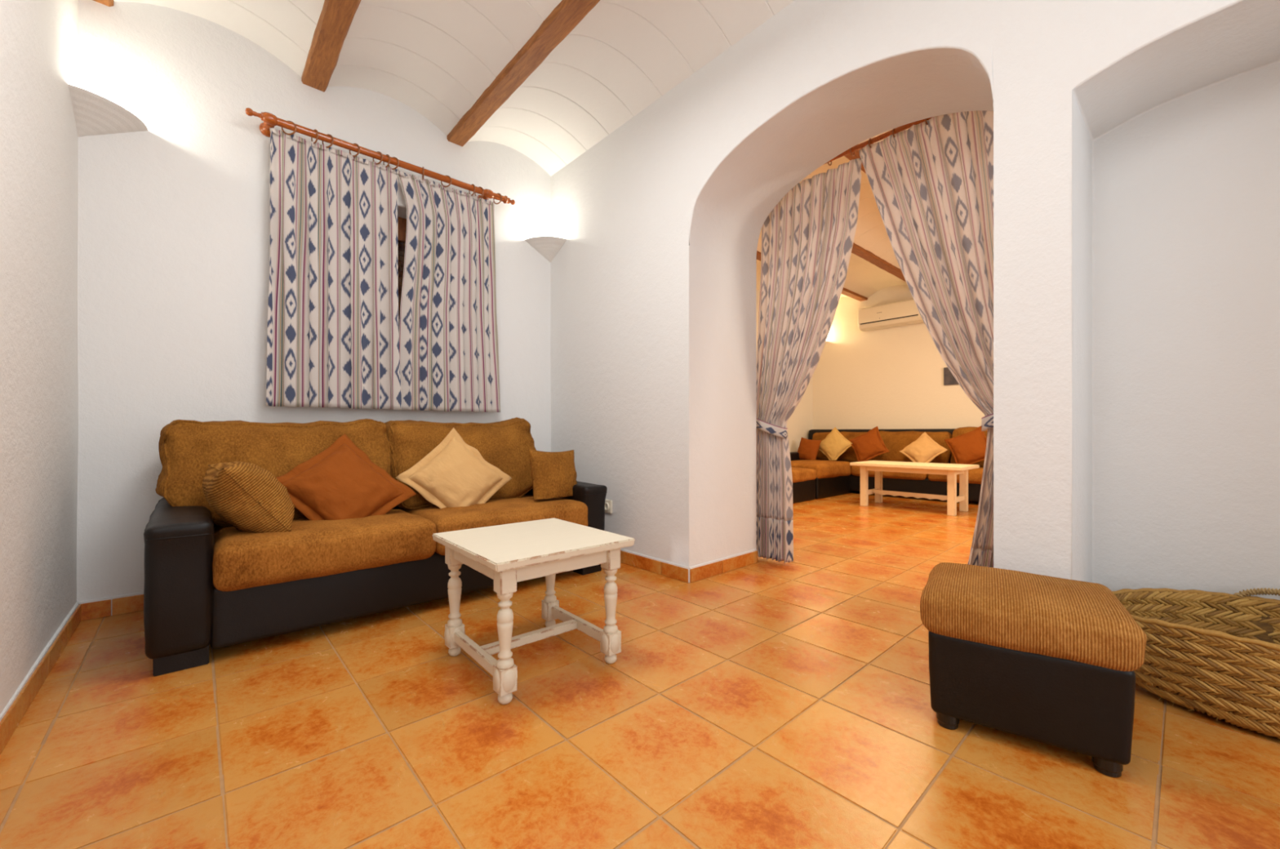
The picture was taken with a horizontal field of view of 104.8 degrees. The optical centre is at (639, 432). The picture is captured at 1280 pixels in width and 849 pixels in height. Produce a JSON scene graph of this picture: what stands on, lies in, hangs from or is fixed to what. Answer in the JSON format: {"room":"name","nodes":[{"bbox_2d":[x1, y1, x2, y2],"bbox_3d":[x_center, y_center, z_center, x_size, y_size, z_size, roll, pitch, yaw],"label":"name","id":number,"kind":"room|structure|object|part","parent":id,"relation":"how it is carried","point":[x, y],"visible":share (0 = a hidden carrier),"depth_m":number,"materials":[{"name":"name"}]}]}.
{"room":"traditional dwelling","nodes":[
{"label":"traditional dwelling","id":0,"kind":"room"},
{"bbox_2d":[0,0,78,714],"bbox_3d":[-0.933,-0.620,0.336,0.205,2.880,5.350,0,0,-42],"label":"wall","id":1,"kind":"structure","parent":0,"point":[39,38],"depth_m":1.56,"materials":[{"name":"white paint"}]},
{"bbox_2d":[0,601,81,754],"bbox_3d":[-0.791,0.759,0.330,0.016,0.082,4.750,0,0,-42],"label":"baseboard","id":2,"kind":"structure","parent":1,"relation":"attached to","point":[15,710],"depth_m":1.50,"materials":[{"name":"orange tile"}]},
{"bbox_2d":[67,84,147,136],"bbox_3d":[-2.236,-1.312,2.082,0.212,0.113,0.212,0,0,-42],"label":"sconce","id":3,"kind":"object","parent":1,"relation":"attached to","point":[95,114],"visible":1,"depth_m":2.06,"materials":[{"name":"paint"}]},
{"bbox_2d":[76,0,551,601],"bbox_3d":[-1.667,-0.620,2.953,2.625,2.880,0.323,0,0,-42],"label":"wall","id":4,"kind":"structure","parent":0,"point":[174,215],"depth_m":2.33,"materials":[{"name":"white paint"}]},
{"bbox_2d":[78,591,143,621],"bbox_3d":[-1.521,0.759,2.866,2.325,0.082,0.016,0,0,-42],"label":"baseboard","id":5,"kind":"structure","parent":4,"relation":"attached to","point":[131,602],"depth_m":2.15,"materials":[{"name":"orange tile"}]},
{"bbox_2d":[244,107,515,204],"bbox_3d":[-1.401,-1.541,2.878,1.421,0.077,0.151,0,0,-42],"label":"curtain rod","id":6,"kind":"object","parent":4,"relation":"attached to","point":[269,120],"visible":0.95,"depth_m":2.70,"materials":[{"name":"brown wood"}]},
{"bbox_3d":[-1.875,-1.546,2.486,0.066,0.066,0.097,0,0,-42],"label":"bracket stem","id":7,"kind":"part","parent":6,"relation":"part of","materials":[{"name":"brown wood"}]},
{"bbox_2d":[266,128,401,409],"bbox_3d":[-1.613,-0.823,2.644,0.630,1.389,0.052,0,0,-42],"label":"window curtain","id":8,"kind":"object","parent":6,"relation":"hanging from","point":[333,327],"visible":1,"depth_m":2.62,"materials":[{"name":"fabric"}]},
{"bbox_2d":[397,169,500,412],"bbox_3d":[-1.170,-0.823,3.052,0.641,1.388,0.048,0,0,-42],"label":"window curtain","id":9,"kind":"object","parent":6,"relation":"hanging from","point":[449,347],"visible":1,"depth_m":3.03,"materials":[{"name":"fabric"}]},
{"bbox_2d":[397,216,406,320],"bbox_3d":[-1.629,-0.788,3.117,0.920,1.136,0.210,0,0,-42],"label":"window","id":10,"kind":"structure","parent":4,"relation":"in","point":[402,222],"depth_m":3.10,"materials":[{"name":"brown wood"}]},
{"bbox_3d":[-1.418,-0.782,3.188,0.320,0.845,0.005,0,0,-42],"label":"pane","id":11,"kind":"part","parent":10,"relation":"part of","materials":[{"name":"clear glass"}]},
{"bbox_3d":[-1.419,-1.235,3.189,0.320,0.060,0.035,0,0,-42],"label":"sash rail","id":12,"kind":"part","parent":10,"relation":"part of","materials":[{"name":"brown wood"}]},
{"bbox_3d":[-1.583,-1.310,3.065,0.920,0.090,0.050,0,0,-42],"label":"frame","id":13,"kind":"part","parent":10,"relation":"part of","materials":[{"name":"brown wood"}]},
{"bbox_2d":[93,0,924,301],"bbox_3d":[1.743,-2.009,3.016,7.770,0.302,5.880,0,0,-42],"label":"ceiling","id":14,"kind":"structure","parent":0,"point":[545,81],"depth_m":2.54,"materials":[{"name":"paint"}]},
{"bbox_3d":[-1.995,-1.944,2.321,0.700,0.118,0.238,0,0,-42],"label":"vault panel","id":15,"kind":"part","parent":14,"relation":"part of","materials":[{"name":"paint"}]},
{"bbox_3d":[-1.834,-1.944,2.142,0.700,0.118,0.238,0,0,-42],"label":"vault panel","id":16,"kind":"part","parent":14,"relation":"part of","materials":[{"name":"paint"}]},
{"bbox_3d":[-1.673,-1.944,1.964,0.700,0.118,0.238,0,0,-42],"label":"vault panel","id":17,"kind":"part","parent":14,"relation":"part of","materials":[{"name":"paint"}]},
{"bbox_3d":[-1.413,-1.944,2.847,0.670,0.118,0.238,0,0,-42],"label":"vault panel","id":18,"kind":"part","parent":14,"relation":"part of","materials":[{"name":"paint"}]},
{"bbox_3d":[-1.252,-1.944,2.668,0.670,0.118,0.238,0,0,-42],"label":"vault panel","id":19,"kind":"part","parent":14,"relation":"part of","materials":[{"name":"paint"}]},
{"bbox_3d":[-1.091,-1.944,2.490,0.670,0.118,0.238,0,0,-42],"label":"vault panel","id":20,"kind":"part","parent":14,"relation":"part of","materials":[{"name":"paint"}]},
{"bbox_3d":[-0.929,-1.944,2.312,0.670,0.118,0.238,0,0,-42],"label":"vault panel","id":21,"kind":"part","parent":14,"relation":"part of","materials":[{"name":"paint"}]},
{"bbox_3d":[-0.768,-1.944,2.133,0.670,0.118,0.238,0,0,-42],"label":"vault panel","id":22,"kind":"part","parent":14,"relation":"part of","materials":[{"name":"paint"}]},
{"bbox_3d":[-0.838,-1.944,3.366,0.680,0.118,0.238,0,0,-42],"label":"vault panel","id":23,"kind":"part","parent":14,"relation":"part of","materials":[{"name":"paint"}]},
{"bbox_3d":[-0.677,-1.944,3.188,0.680,0.118,0.238,0,0,-42],"label":"vault panel","id":24,"kind":"part","parent":14,"relation":"part of","materials":[{"name":"paint"}]},
{"bbox_3d":[-0.607,-1.944,1.955,0.670,0.118,0.238,0,0,-42],"label":"vault panel","id":25,"kind":"part","parent":14,"relation":"part of","materials":[{"name":"paint"}]},
{"bbox_3d":[-0.515,-1.944,3.010,0.680,0.118,0.238,0,0,-42],"label":"vault panel","id":26,"kind":"part","parent":14,"relation":"part of","materials":[{"name":"paint"}]},
{"bbox_3d":[-0.354,-1.944,2.831,0.680,0.118,0.238,0,0,-42],"label":"vault panel","id":27,"kind":"part","parent":14,"relation":"part of","materials":[{"name":"paint"}]},
{"bbox_3d":[-0.193,-1.944,2.653,0.680,0.118,0.238,0,0,-42],"label":"vault panel","id":28,"kind":"part","parent":14,"relation":"part of","materials":[{"name":"paint"}]},
{"bbox_3d":[-0.032,-1.944,2.474,0.680,0.118,0.238,0,0,-42],"label":"vault panel","id":29,"kind":"part","parent":14,"relation":"part of","materials":[{"name":"paint"}]},
{"bbox_3d":[0.130,-1.944,2.296,0.680,0.118,0.238,0,0,-42],"label":"vault panel","id":30,"kind":"part","parent":14,"relation":"part of","materials":[{"name":"paint"}]},
{"bbox_3d":[0.291,-1.944,2.117,0.680,0.118,0.238,0,0,-42],"label":"vault panel","id":31,"kind":"part","parent":14,"relation":"part of","materials":[{"name":"paint"}]},
{"bbox_3d":[1.389,-1.944,5.918,0.311,0.118,0.740,0,0,-42],"label":"vault panel","id":32,"kind":"part","parent":14,"relation":"part of","materials":[{"name":"white paint"}]},
{"bbox_3d":[1.621,-1.944,6.127,0.311,0.118,0.740,0,0,-42],"label":"vault panel","id":33,"kind":"part","parent":14,"relation":"part of","materials":[{"name":"white paint"}]},
{"bbox_3d":[1.467,-1.944,4.899,0.311,0.118,0.675,0,0,-42],"label":"vault panel","id":34,"kind":"part","parent":14,"relation":"part of","materials":[{"name":"white paint"}]},
{"bbox_3d":[0.452,-1.944,1.939,0.680,0.118,0.238,0,0,-42],"label":"vault panel","id":35,"kind":"part","parent":14,"relation":"part of","materials":[{"name":"paint"}]},
{"bbox_3d":[1.290,-1.944,3.696,0.311,0.118,0.675,0,0,-42],"label":"vault panel","id":36,"kind":"part","parent":14,"relation":"part of","materials":[{"name":"white paint"}]},
{"bbox_3d":[2.163,-1.944,5.528,0.311,0.118,0.675,0,0,-42],"label":"vault panel","id":37,"kind":"part","parent":14,"relation":"part of","materials":[{"name":"white paint"}]},
{"bbox_3d":[2.395,-1.944,5.738,0.311,0.118,0.675,0,0,-42],"label":"vault panel","id":38,"kind":"part","parent":14,"relation":"part of","materials":[{"name":"white paint"}]},
{"bbox_3d":[2.627,-1.944,5.947,0.311,0.118,0.675,0,0,-42],"label":"vault panel","id":39,"kind":"part","parent":14,"relation":"part of","materials":[{"name":"white paint"}]},
{"bbox_3d":[1.522,-1.944,3.905,0.311,0.118,0.675,0,0,-42],"label":"vault panel","id":40,"kind":"part","parent":14,"relation":"part of","materials":[{"name":"white paint"}]},
{"bbox_3d":[1.754,-1.944,4.115,0.311,0.118,0.675,0,0,-42],"label":"vault panel","id":41,"kind":"part","parent":14,"relation":"part of","materials":[{"name":"white paint"}]},
{"bbox_3d":[1.986,-1.944,4.324,0.311,0.118,0.675,0,0,-42],"label":"vault panel","id":42,"kind":"part","parent":14,"relation":"part of","materials":[{"name":"white paint"}]},
{"bbox_3d":[2.218,-1.944,4.534,0.311,0.118,0.675,0,0,-42],"label":"vault panel","id":43,"kind":"part","parent":14,"relation":"part of","materials":[{"name":"white paint"}]},
{"bbox_3d":[2.859,-1.944,6.157,0.311,0.118,0.675,0,0,-42],"label":"vault panel","id":44,"kind":"part","parent":14,"relation":"part of","materials":[{"name":"white paint"}]},
{"bbox_3d":[2.450,-1.944,4.743,0.311,0.118,0.675,0,0,-42],"label":"vault panel","id":45,"kind":"part","parent":14,"relation":"part of","materials":[{"name":"white paint"}]},
{"bbox_3d":[3.091,-1.944,6.366,0.311,0.118,0.675,0,0,-42],"label":"vault panel","id":46,"kind":"part","parent":14,"relation":"part of","materials":[{"name":"white paint"}]},
{"bbox_3d":[2.682,-1.944,4.953,0.311,0.118,0.675,0,0,-42],"label":"vault panel","id":47,"kind":"part","parent":14,"relation":"part of","materials":[{"name":"white paint"}]},
{"bbox_3d":[3.323,-1.944,6.576,0.311,0.118,0.675,0,0,-42],"label":"vault panel","id":48,"kind":"part","parent":14,"relation":"part of","materials":[{"name":"white paint"}]},
{"bbox_3d":[2.914,-1.944,5.163,0.311,0.118,0.675,0,0,-42],"label":"vault panel","id":49,"kind":"part","parent":14,"relation":"part of","materials":[{"name":"white paint"}]},
{"bbox_3d":[3.146,-1.944,5.372,0.311,0.118,0.675,0,0,-42],"label":"vault panel","id":50,"kind":"part","parent":14,"relation":"part of","materials":[{"name":"white paint"}]},
{"bbox_3d":[1.810,-1.944,3.120,0.311,0.118,0.675,0,0,-42],"label":"vault panel","id":51,"kind":"part","parent":14,"relation":"part of","materials":[{"name":"white paint"}]},
{"bbox_2d":[0,490,1279,848],"bbox_3d":[1.635,0.850,3.094,7.825,0.100,6.000,0,0,-42],"label":"floor","id":52,"kind":"structure","parent":0,"point":[765,704],"depth_m":1.27,"materials":[{"name":"tile"}]},
{"bbox_2d":[143,417,607,676],"bbox_3d":[-1.171,0.351,2.514,1.893,0.898,0.961,0,0,-42],"label":"sofa","id":53,"kind":"object","parent":52,"relation":"on","point":[208,580],"visible":0.73,"depth_m":1.99,"materials":[{"name":"brown fabric"}]},
{"bbox_3d":[-1.817,0.521,1.956,0.185,0.469,0.922,0,0,-42],"label":"arm","id":54,"kind":"part","parent":53,"relation":"part of","materials":[{"name":"black leather"}]},
{"bbox_2d":[202,461,294,532],"bbox_3d":[-1.507,0.250,1.900,0.324,0.276,0.262,0,0,42],"label":"throw pillow","id":55,"kind":"object","parent":53,"relation":"on","point":[248,497],"visible":0.99,"depth_m":1.81,"materials":[{"name":"brown fabric"}]},
{"bbox_2d":[155,418,391,527],"bbox_3d":[-1.644,0.165,2.311,0.892,0.474,0.434,0,0,-42],"label":"cushion","id":56,"kind":"object","parent":53,"relation":"on","point":[186,448],"depth_m":2.11,"materials":[{"name":"brown fabric"}]},
{"bbox_3d":[-1.437,0.369,2.815,1.562,0.464,0.150,0,0,-42],"label":"frame","id":57,"kind":"part","parent":53,"relation":"part of","materials":[{"name":"fabric"}]},
{"bbox_2d":[212,509,436,591],"bbox_3d":[-1.380,0.465,2.153,0.751,0.196,0.702,0,0,-42],"label":"seat cushion","id":58,"kind":"object","parent":53,"relation":"on","point":[314,551],"depth_m":1.89,"materials":[{"name":"brown fabric"}]},
{"bbox_2d":[275,433,416,519],"bbox_3d":[-1.329,0.197,2.214,0.341,0.382,0.498,0,0,20],"label":"throw pillow","id":59,"kind":"object","parent":53,"relation":"on","point":[340,482],"visible":0.81,"depth_m":2.17,"materials":[{"name":"orange fabric"}]},
{"bbox_2d":[395,427,511,508],"bbox_3d":[-0.937,0.180,2.568,0.280,0.416,0.548,0,0,30],"label":"throw pillow","id":60,"kind":"object","parent":53,"relation":"on","point":[455,473],"visible":0.88,"depth_m":2.52,"materials":[{"name":"beige fabric"}]},
{"bbox_2d":[384,417,535,510],"bbox_3d":[-1.017,0.154,2.878,0.889,0.505,0.448,0,0,-42],"label":"cushion","id":61,"kind":"object","parent":53,"relation":"on","point":[505,445],"depth_m":2.80,"materials":[{"name":"brown fabric"}]},
{"bbox_2d":[398,494,587,555],"bbox_3d":[-0.798,0.465,2.676,0.828,0.195,0.702,0,0,-42],"label":"seat cushion","id":62,"kind":"object","parent":53,"relation":"on","point":[500,509],"depth_m":2.46,"materials":[{"name":"brown fabric"}]},
{"bbox_2d":[528,448,577,499],"bbox_3d":[-0.481,0.225,2.785,0.150,0.270,0.339,0,0,41],"label":"throw pillow","id":63,"kind":"object","parent":53,"relation":"on","point":[553,474],"visible":0.89,"depth_m":2.72,"materials":[{"name":"brown fabric"}]},
{"bbox_3d":[-0.547,0.520,3.103,0.178,0.468,0.922,0,0,-42],"label":"arm","id":64,"kind":"part","parent":53,"relation":"part of","materials":[{"name":"black leather"}]},
{"bbox_2d":[432,517,635,704],"bbox_3d":[-0.384,0.583,1.744,0.509,0.434,0.543,0,0,-41],"label":"side table","id":65,"kind":"object","parent":52,"relation":"on","point":[511,553],"visible":1,"depth_m":1.68,"materials":[{"name":"white paint"}]},
{"bbox_3d":[-0.667,0.596,1.772,0.052,0.408,0.052,0,0,-41],"label":"leg","id":66,"kind":"part","parent":65,"relation":"part of","materials":[{"name":"white paint"}]},
{"bbox_3d":[-0.400,0.596,1.461,0.052,0.408,0.052,0,0,-41],"label":"leg","id":67,"kind":"part","parent":65,"relation":"part of","materials":[{"name":"white paint"}]},
{"bbox_3d":[-0.369,0.596,2.027,0.052,0.408,0.052,0,0,-41],"label":"leg","id":68,"kind":"part","parent":65,"relation":"part of","materials":[{"name":"white paint"}]},
{"bbox_3d":[-0.102,0.596,1.716,0.052,0.408,0.052,0,0,-41],"label":"leg","id":69,"kind":"part","parent":65,"relation":"part of","materials":[{"name":"white paint"}]},
{"bbox_2d":[791,466,816,503],"bbox_3d":[1.690,0.611,5.887,0.596,0.383,0.615,0,0,-42],"label":"footstool","id":70,"kind":"object","parent":52,"relation":"on","point":[803,479],"visible":0.4,"depth_m":5.68,"materials":[{"name":"black leather"}]},
{"bbox_2d":[791,466,816,482],"bbox_3d":[1.690,0.499,5.887,0.596,0.158,0.615,0,0,-42],"label":"cushion","id":71,"kind":"object","parent":70,"relation":"on","point":[799,474],"depth_m":5.68,"materials":[{"name":"brown fabric"}]},
{"bbox_2d":[790,426,987,501],"bbox_3d":[3.116,0.365,5.865,1.468,0.874,3.052,0,0,-42],"label":"sofa","id":72,"kind":"object","parent":52,"relation":"on","point":[837,477],"visible":0.41,"depth_m":6.09,"materials":[{"name":"brown fabric"}]},
{"bbox_3d":[2.107,0.440,6.894,1.332,0.326,0.172,0,0,-42],"label":"frame","id":73,"kind":"part","parent":72,"relation":"part of","materials":[{"name":"black leather"}]},
{"bbox_2d":[797,437,822,459],"bbox_3d":[2.338,0.219,6.855,0.166,0.305,0.372,0,0,-36],"label":"throw pillow","id":74,"kind":"object","parent":72,"relation":"on","point":[808,449],"visible":0.94,"depth_m":6.79,"materials":[{"name":"orange fabric"}]},
{"bbox_2d":[791,459,851,478],"bbox_3d":[2.231,0.472,6.433,0.914,0.211,0.730,0,0,-42],"label":"cushion","id":75,"kind":"object","parent":72,"relation":"on","point":[824,468],"depth_m":6.14,"materials":[{"name":"brown fabric"}]},
{"bbox_2d":[818,426,853,460],"bbox_3d":[2.631,0.147,6.690,0.188,0.450,0.518,0,0,-29],"label":"throw pillow","id":76,"kind":"object","parent":72,"relation":"on","point":[834,444],"visible":0.96,"depth_m":6.64,"materials":[{"name":"beige fabric"}]},
{"bbox_2d":[812,431,871,462],"bbox_3d":[2.839,0.204,6.918,0.372,0.432,0.891,0,0,-42],"label":"cushion","id":77,"kind":"object","parent":72,"relation":"on","point":[849,455],"depth_m":6.77,"materials":[{"name":"brown fabric"}]},
{"bbox_2d":[848,426,889,462],"bbox_3d":[2.943,0.154,6.350,0.523,0.473,0.203,0,0,36],"label":"throw pillow","id":78,"kind":"object","parent":72,"relation":"on","point":[868,446],"visible":0.99,"depth_m":6.30,"materials":[{"name":"orange fabric"}]},
{"bbox_3d":[3.543,0.278,6.352,0.182,0.650,2.884,0,0,-42],"label":"frame","id":79,"kind":"part","parent":72,"relation":"part of","materials":[{"name":"black leather"}]},
{"bbox_2d":[850,465,928,479],"bbox_3d":[3.213,0.482,6.246,0.523,0.191,0.903,0,0,-42],"label":"seat cushion","id":80,"kind":"object","parent":72,"relation":"on","point":[855,470],"depth_m":6.04,"materials":[{"name":"brown fabric"}]},
{"bbox_2d":[870,431,951,463],"bbox_3d":[3.439,0.198,6.248,0.370,0.441,0.924,0,0,-42],"label":"cushion","id":81,"kind":"object","parent":72,"relation":"on","point":[895,441],"depth_m":6.19,"materials":[{"name":"brown fabric"}]},
{"bbox_2d":[899,431,947,462],"bbox_3d":[3.366,0.190,5.875,0.252,0.399,0.472,0,0,-18],"label":"throw pillow","id":82,"kind":"object","parent":72,"relation":"on","point":[924,449],"visible":0.89,"depth_m":5.83,"materials":[{"name":"beige fabric"}]},
{"bbox_2d":[928,466,983,484],"bbox_3d":[3.821,0.481,5.574,0.522,0.189,0.895,0,0,-42],"label":"seat cushion","id":83,"kind":"object","parent":72,"relation":"on","point":[975,475],"depth_m":5.43,"materials":[{"name":"brown fabric"}]},
{"bbox_2d":[944,426,986,464],"bbox_3d":[3.707,0.156,5.531,0.511,0.469,0.208,0,0,37],"label":"throw pillow","id":84,"kind":"object","parent":72,"relation":"on","point":[970,447],"visible":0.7,"depth_m":5.49,"materials":[{"name":"orange fabric"}]},
{"bbox_2d":[950,426,987,466],"bbox_3d":[4.041,0.174,5.594,0.390,0.492,0.882,0,0,-42],"label":"cushion","id":85,"kind":"object","parent":72,"relation":"on","point":[954,433],"depth_m":5.80,"materials":[{"name":"brown fabric"}]},
{"bbox_2d":[849,460,979,515],"bbox_3d":[2.869,0.564,5.193,0.600,0.472,1.060,0,0,-42],"label":"coffee table","id":86,"kind":"object","parent":52,"relation":"on","point":[951,470],"visible":1,"depth_m":5.01,"materials":[{"name":"beige wood"}]},
{"bbox_3d":[2.447,0.579,5.377,0.064,0.442,0.064,0,0,-42],"label":"leg","id":87,"kind":"part","parent":86,"relation":"part of","materials":[{"name":"white wood"}]},
{"bbox_3d":[2.729,0.579,5.632,0.064,0.442,0.064,0,0,-42],"label":"leg","id":88,"kind":"part","parent":86,"relation":"part of","materials":[{"name":"white wood"}]},
{"bbox_3d":[3.010,0.579,4.754,0.064,0.442,0.064,0,0,-42],"label":"leg","id":89,"kind":"part","parent":86,"relation":"part of","materials":[{"name":"white wood"}]},
{"bbox_3d":[3.292,0.579,5.008,0.064,0.442,0.064,0,0,-42],"label":"leg","id":90,"kind":"part","parent":86,"relation":"part of","materials":[{"name":"white wood"}]},
{"bbox_2d":[920,562,1146,777],"bbox_3d":[1.056,0.605,1.376,0.452,0.390,0.400,0,0,35],"label":"footstool","id":91,"kind":"object","parent":52,"relation":"on","point":[1051,660],"visible":1,"depth_m":1.23,"materials":[{"name":"black leather"}]},
{"bbox_2d":[920,562,1146,671],"bbox_3d":[1.056,0.488,1.376,0.451,0.156,0.399,0,0,35],"label":"cushion","id":92,"kind":"object","parent":91,"relation":"on","point":[1045,623],"depth_m":1.24,"materials":[{"name":"brown fabric"}]},
{"bbox_2d":[1111,587,1279,738],"bbox_3d":[1.733,0.627,1.354,0.366,0.342,0.762,0,0,-42],"label":"basket","id":93,"kind":"object","parent":52,"relation":"on","point":[1215,654],"visible":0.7,"depth_m":1.39,"materials":[{"name":"wicker"}]},
{"bbox_3d":[1.881,0.484,1.427,0.020,0.050,0.198,0,0,-40],"label":"handle","id":94,"kind":"part","parent":93,"relation":"part of","materials":[{"name":"wicker"}]},
{"bbox_2d":[756,289,813,452],"bbox_3d":[0.968,-0.620,6.142,4.730,2.880,0.202,0,0,-42],"label":"wall","id":95,"kind":"structure","parent":0,"point":[800,422],"depth_m":7.28,"materials":[{"name":"beige paint"}]},
{"bbox_2d":[813,284,984,429],"bbox_3d":[4.527,-0.620,5.579,0.202,2.880,5.810,0,0,-42],"label":"wall","id":96,"kind":"structure","parent":0,"point":[892,378],"depth_m":6.74,"materials":[{"name":"beige paint"}]},
{"bbox_2d":[857,298,924,331],"bbox_3d":[3.357,-1.564,6.576,0.202,0.292,0.820,0,0,-42],"label":"air conditioner","id":97,"kind":"object","parent":96,"relation":"attached to","point":[904,313],"visible":0.78,"depth_m":6.52,"materials":[{"name":"beige plastic"}]},
{"bbox_2d":[943,367,959,385],"bbox_3d":[3.959,-0.705,6.043,0.022,0.220,0.410,0,0,-42],"label":"painting","id":98,"kind":"object","parent":96,"relation":"attached to","point":[948,379],"visible":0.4,"depth_m":6.15},
{"bbox_2d":[550,0,1279,599],"bbox_3d":[0.938,-0.620,2.337,0.620,2.880,5.610,0,0,-42],"label":"wall","id":99,"kind":"structure","parent":0,"point":[1136,143],"depth_m":1.70,"materials":[{"name":"white paint"}]},
{"bbox_2d":[524,235,566,262],"bbox_3d":[-0.669,-1.313,3.496,0.215,0.110,0.215,0,0,-42],"label":"sconce","id":100,"kind":"object","parent":99,"relation":"attached to","point":[548,246],"visible":1,"depth_m":3.51,"materials":[{"name":"paint"}]},
{"bbox_2d":[604,499,612,513],"bbox_3d":[-0.209,0.470,3.133,0.023,0.084,0.084,0,0,-42],"label":"wall socket","id":101,"kind":"object","parent":99,"relation":"attached to","point":[608,504],"visible":0.82,"depth_m":3.11,"materials":[{"name":"beige plastic"}]},
{"bbox_2d":[620,548,688,582],"bbox_3d":[-0.203,0.759,3.135,0.016,0.082,1.376,0,0,-42],"label":"baseboard","id":102,"kind":"structure","parent":99,"relation":"attached to","point":[668,569],"depth_m":2.80,"materials":[{"name":"orange tile"}]},
{"bbox_2d":[688,548,757,582],"bbox_3d":[0.492,0.759,2.830,0.615,0.082,0.016,0,0,-42],"label":"baseboard","id":103,"kind":"structure","parent":99,"relation":"attached to","point":[697,572],"depth_m":2.79,"materials":[{"name":"orange tile"}]},
{"bbox_2d":[824,116,933,165],"bbox_3d":[1.213,-1.542,2.578,0.123,0.062,1.720,0,0,-42],"label":"curtain rod","id":104,"kind":"object","parent":99,"relation":"attached to","point":[897,130],"visible":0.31,"depth_m":2.58,"materials":[{"name":"brown wood"}]},
{"bbox_2d":[756,158,861,563],"bbox_3d":[0.955,-0.350,2.908,0.120,2.277,0.694,0,0,-40],"label":"curtain","id":105,"kind":"object","parent":104,"relation":"hanging from","point":[807,238],"visible":0.91,"depth_m":2.97,"materials":[{"name":"fabric"}]},
{"bbox_2d":[858,111,993,567],"bbox_3d":[1.448,-0.372,2.359,0.120,2.321,0.812,0,0,-44],"label":"curtain","id":106,"kind":"object","parent":104,"relation":"hanging from","point":[931,184],"visible":0.36,"depth_m":2.33,"materials":[{"name":"fabric"}]}
]}

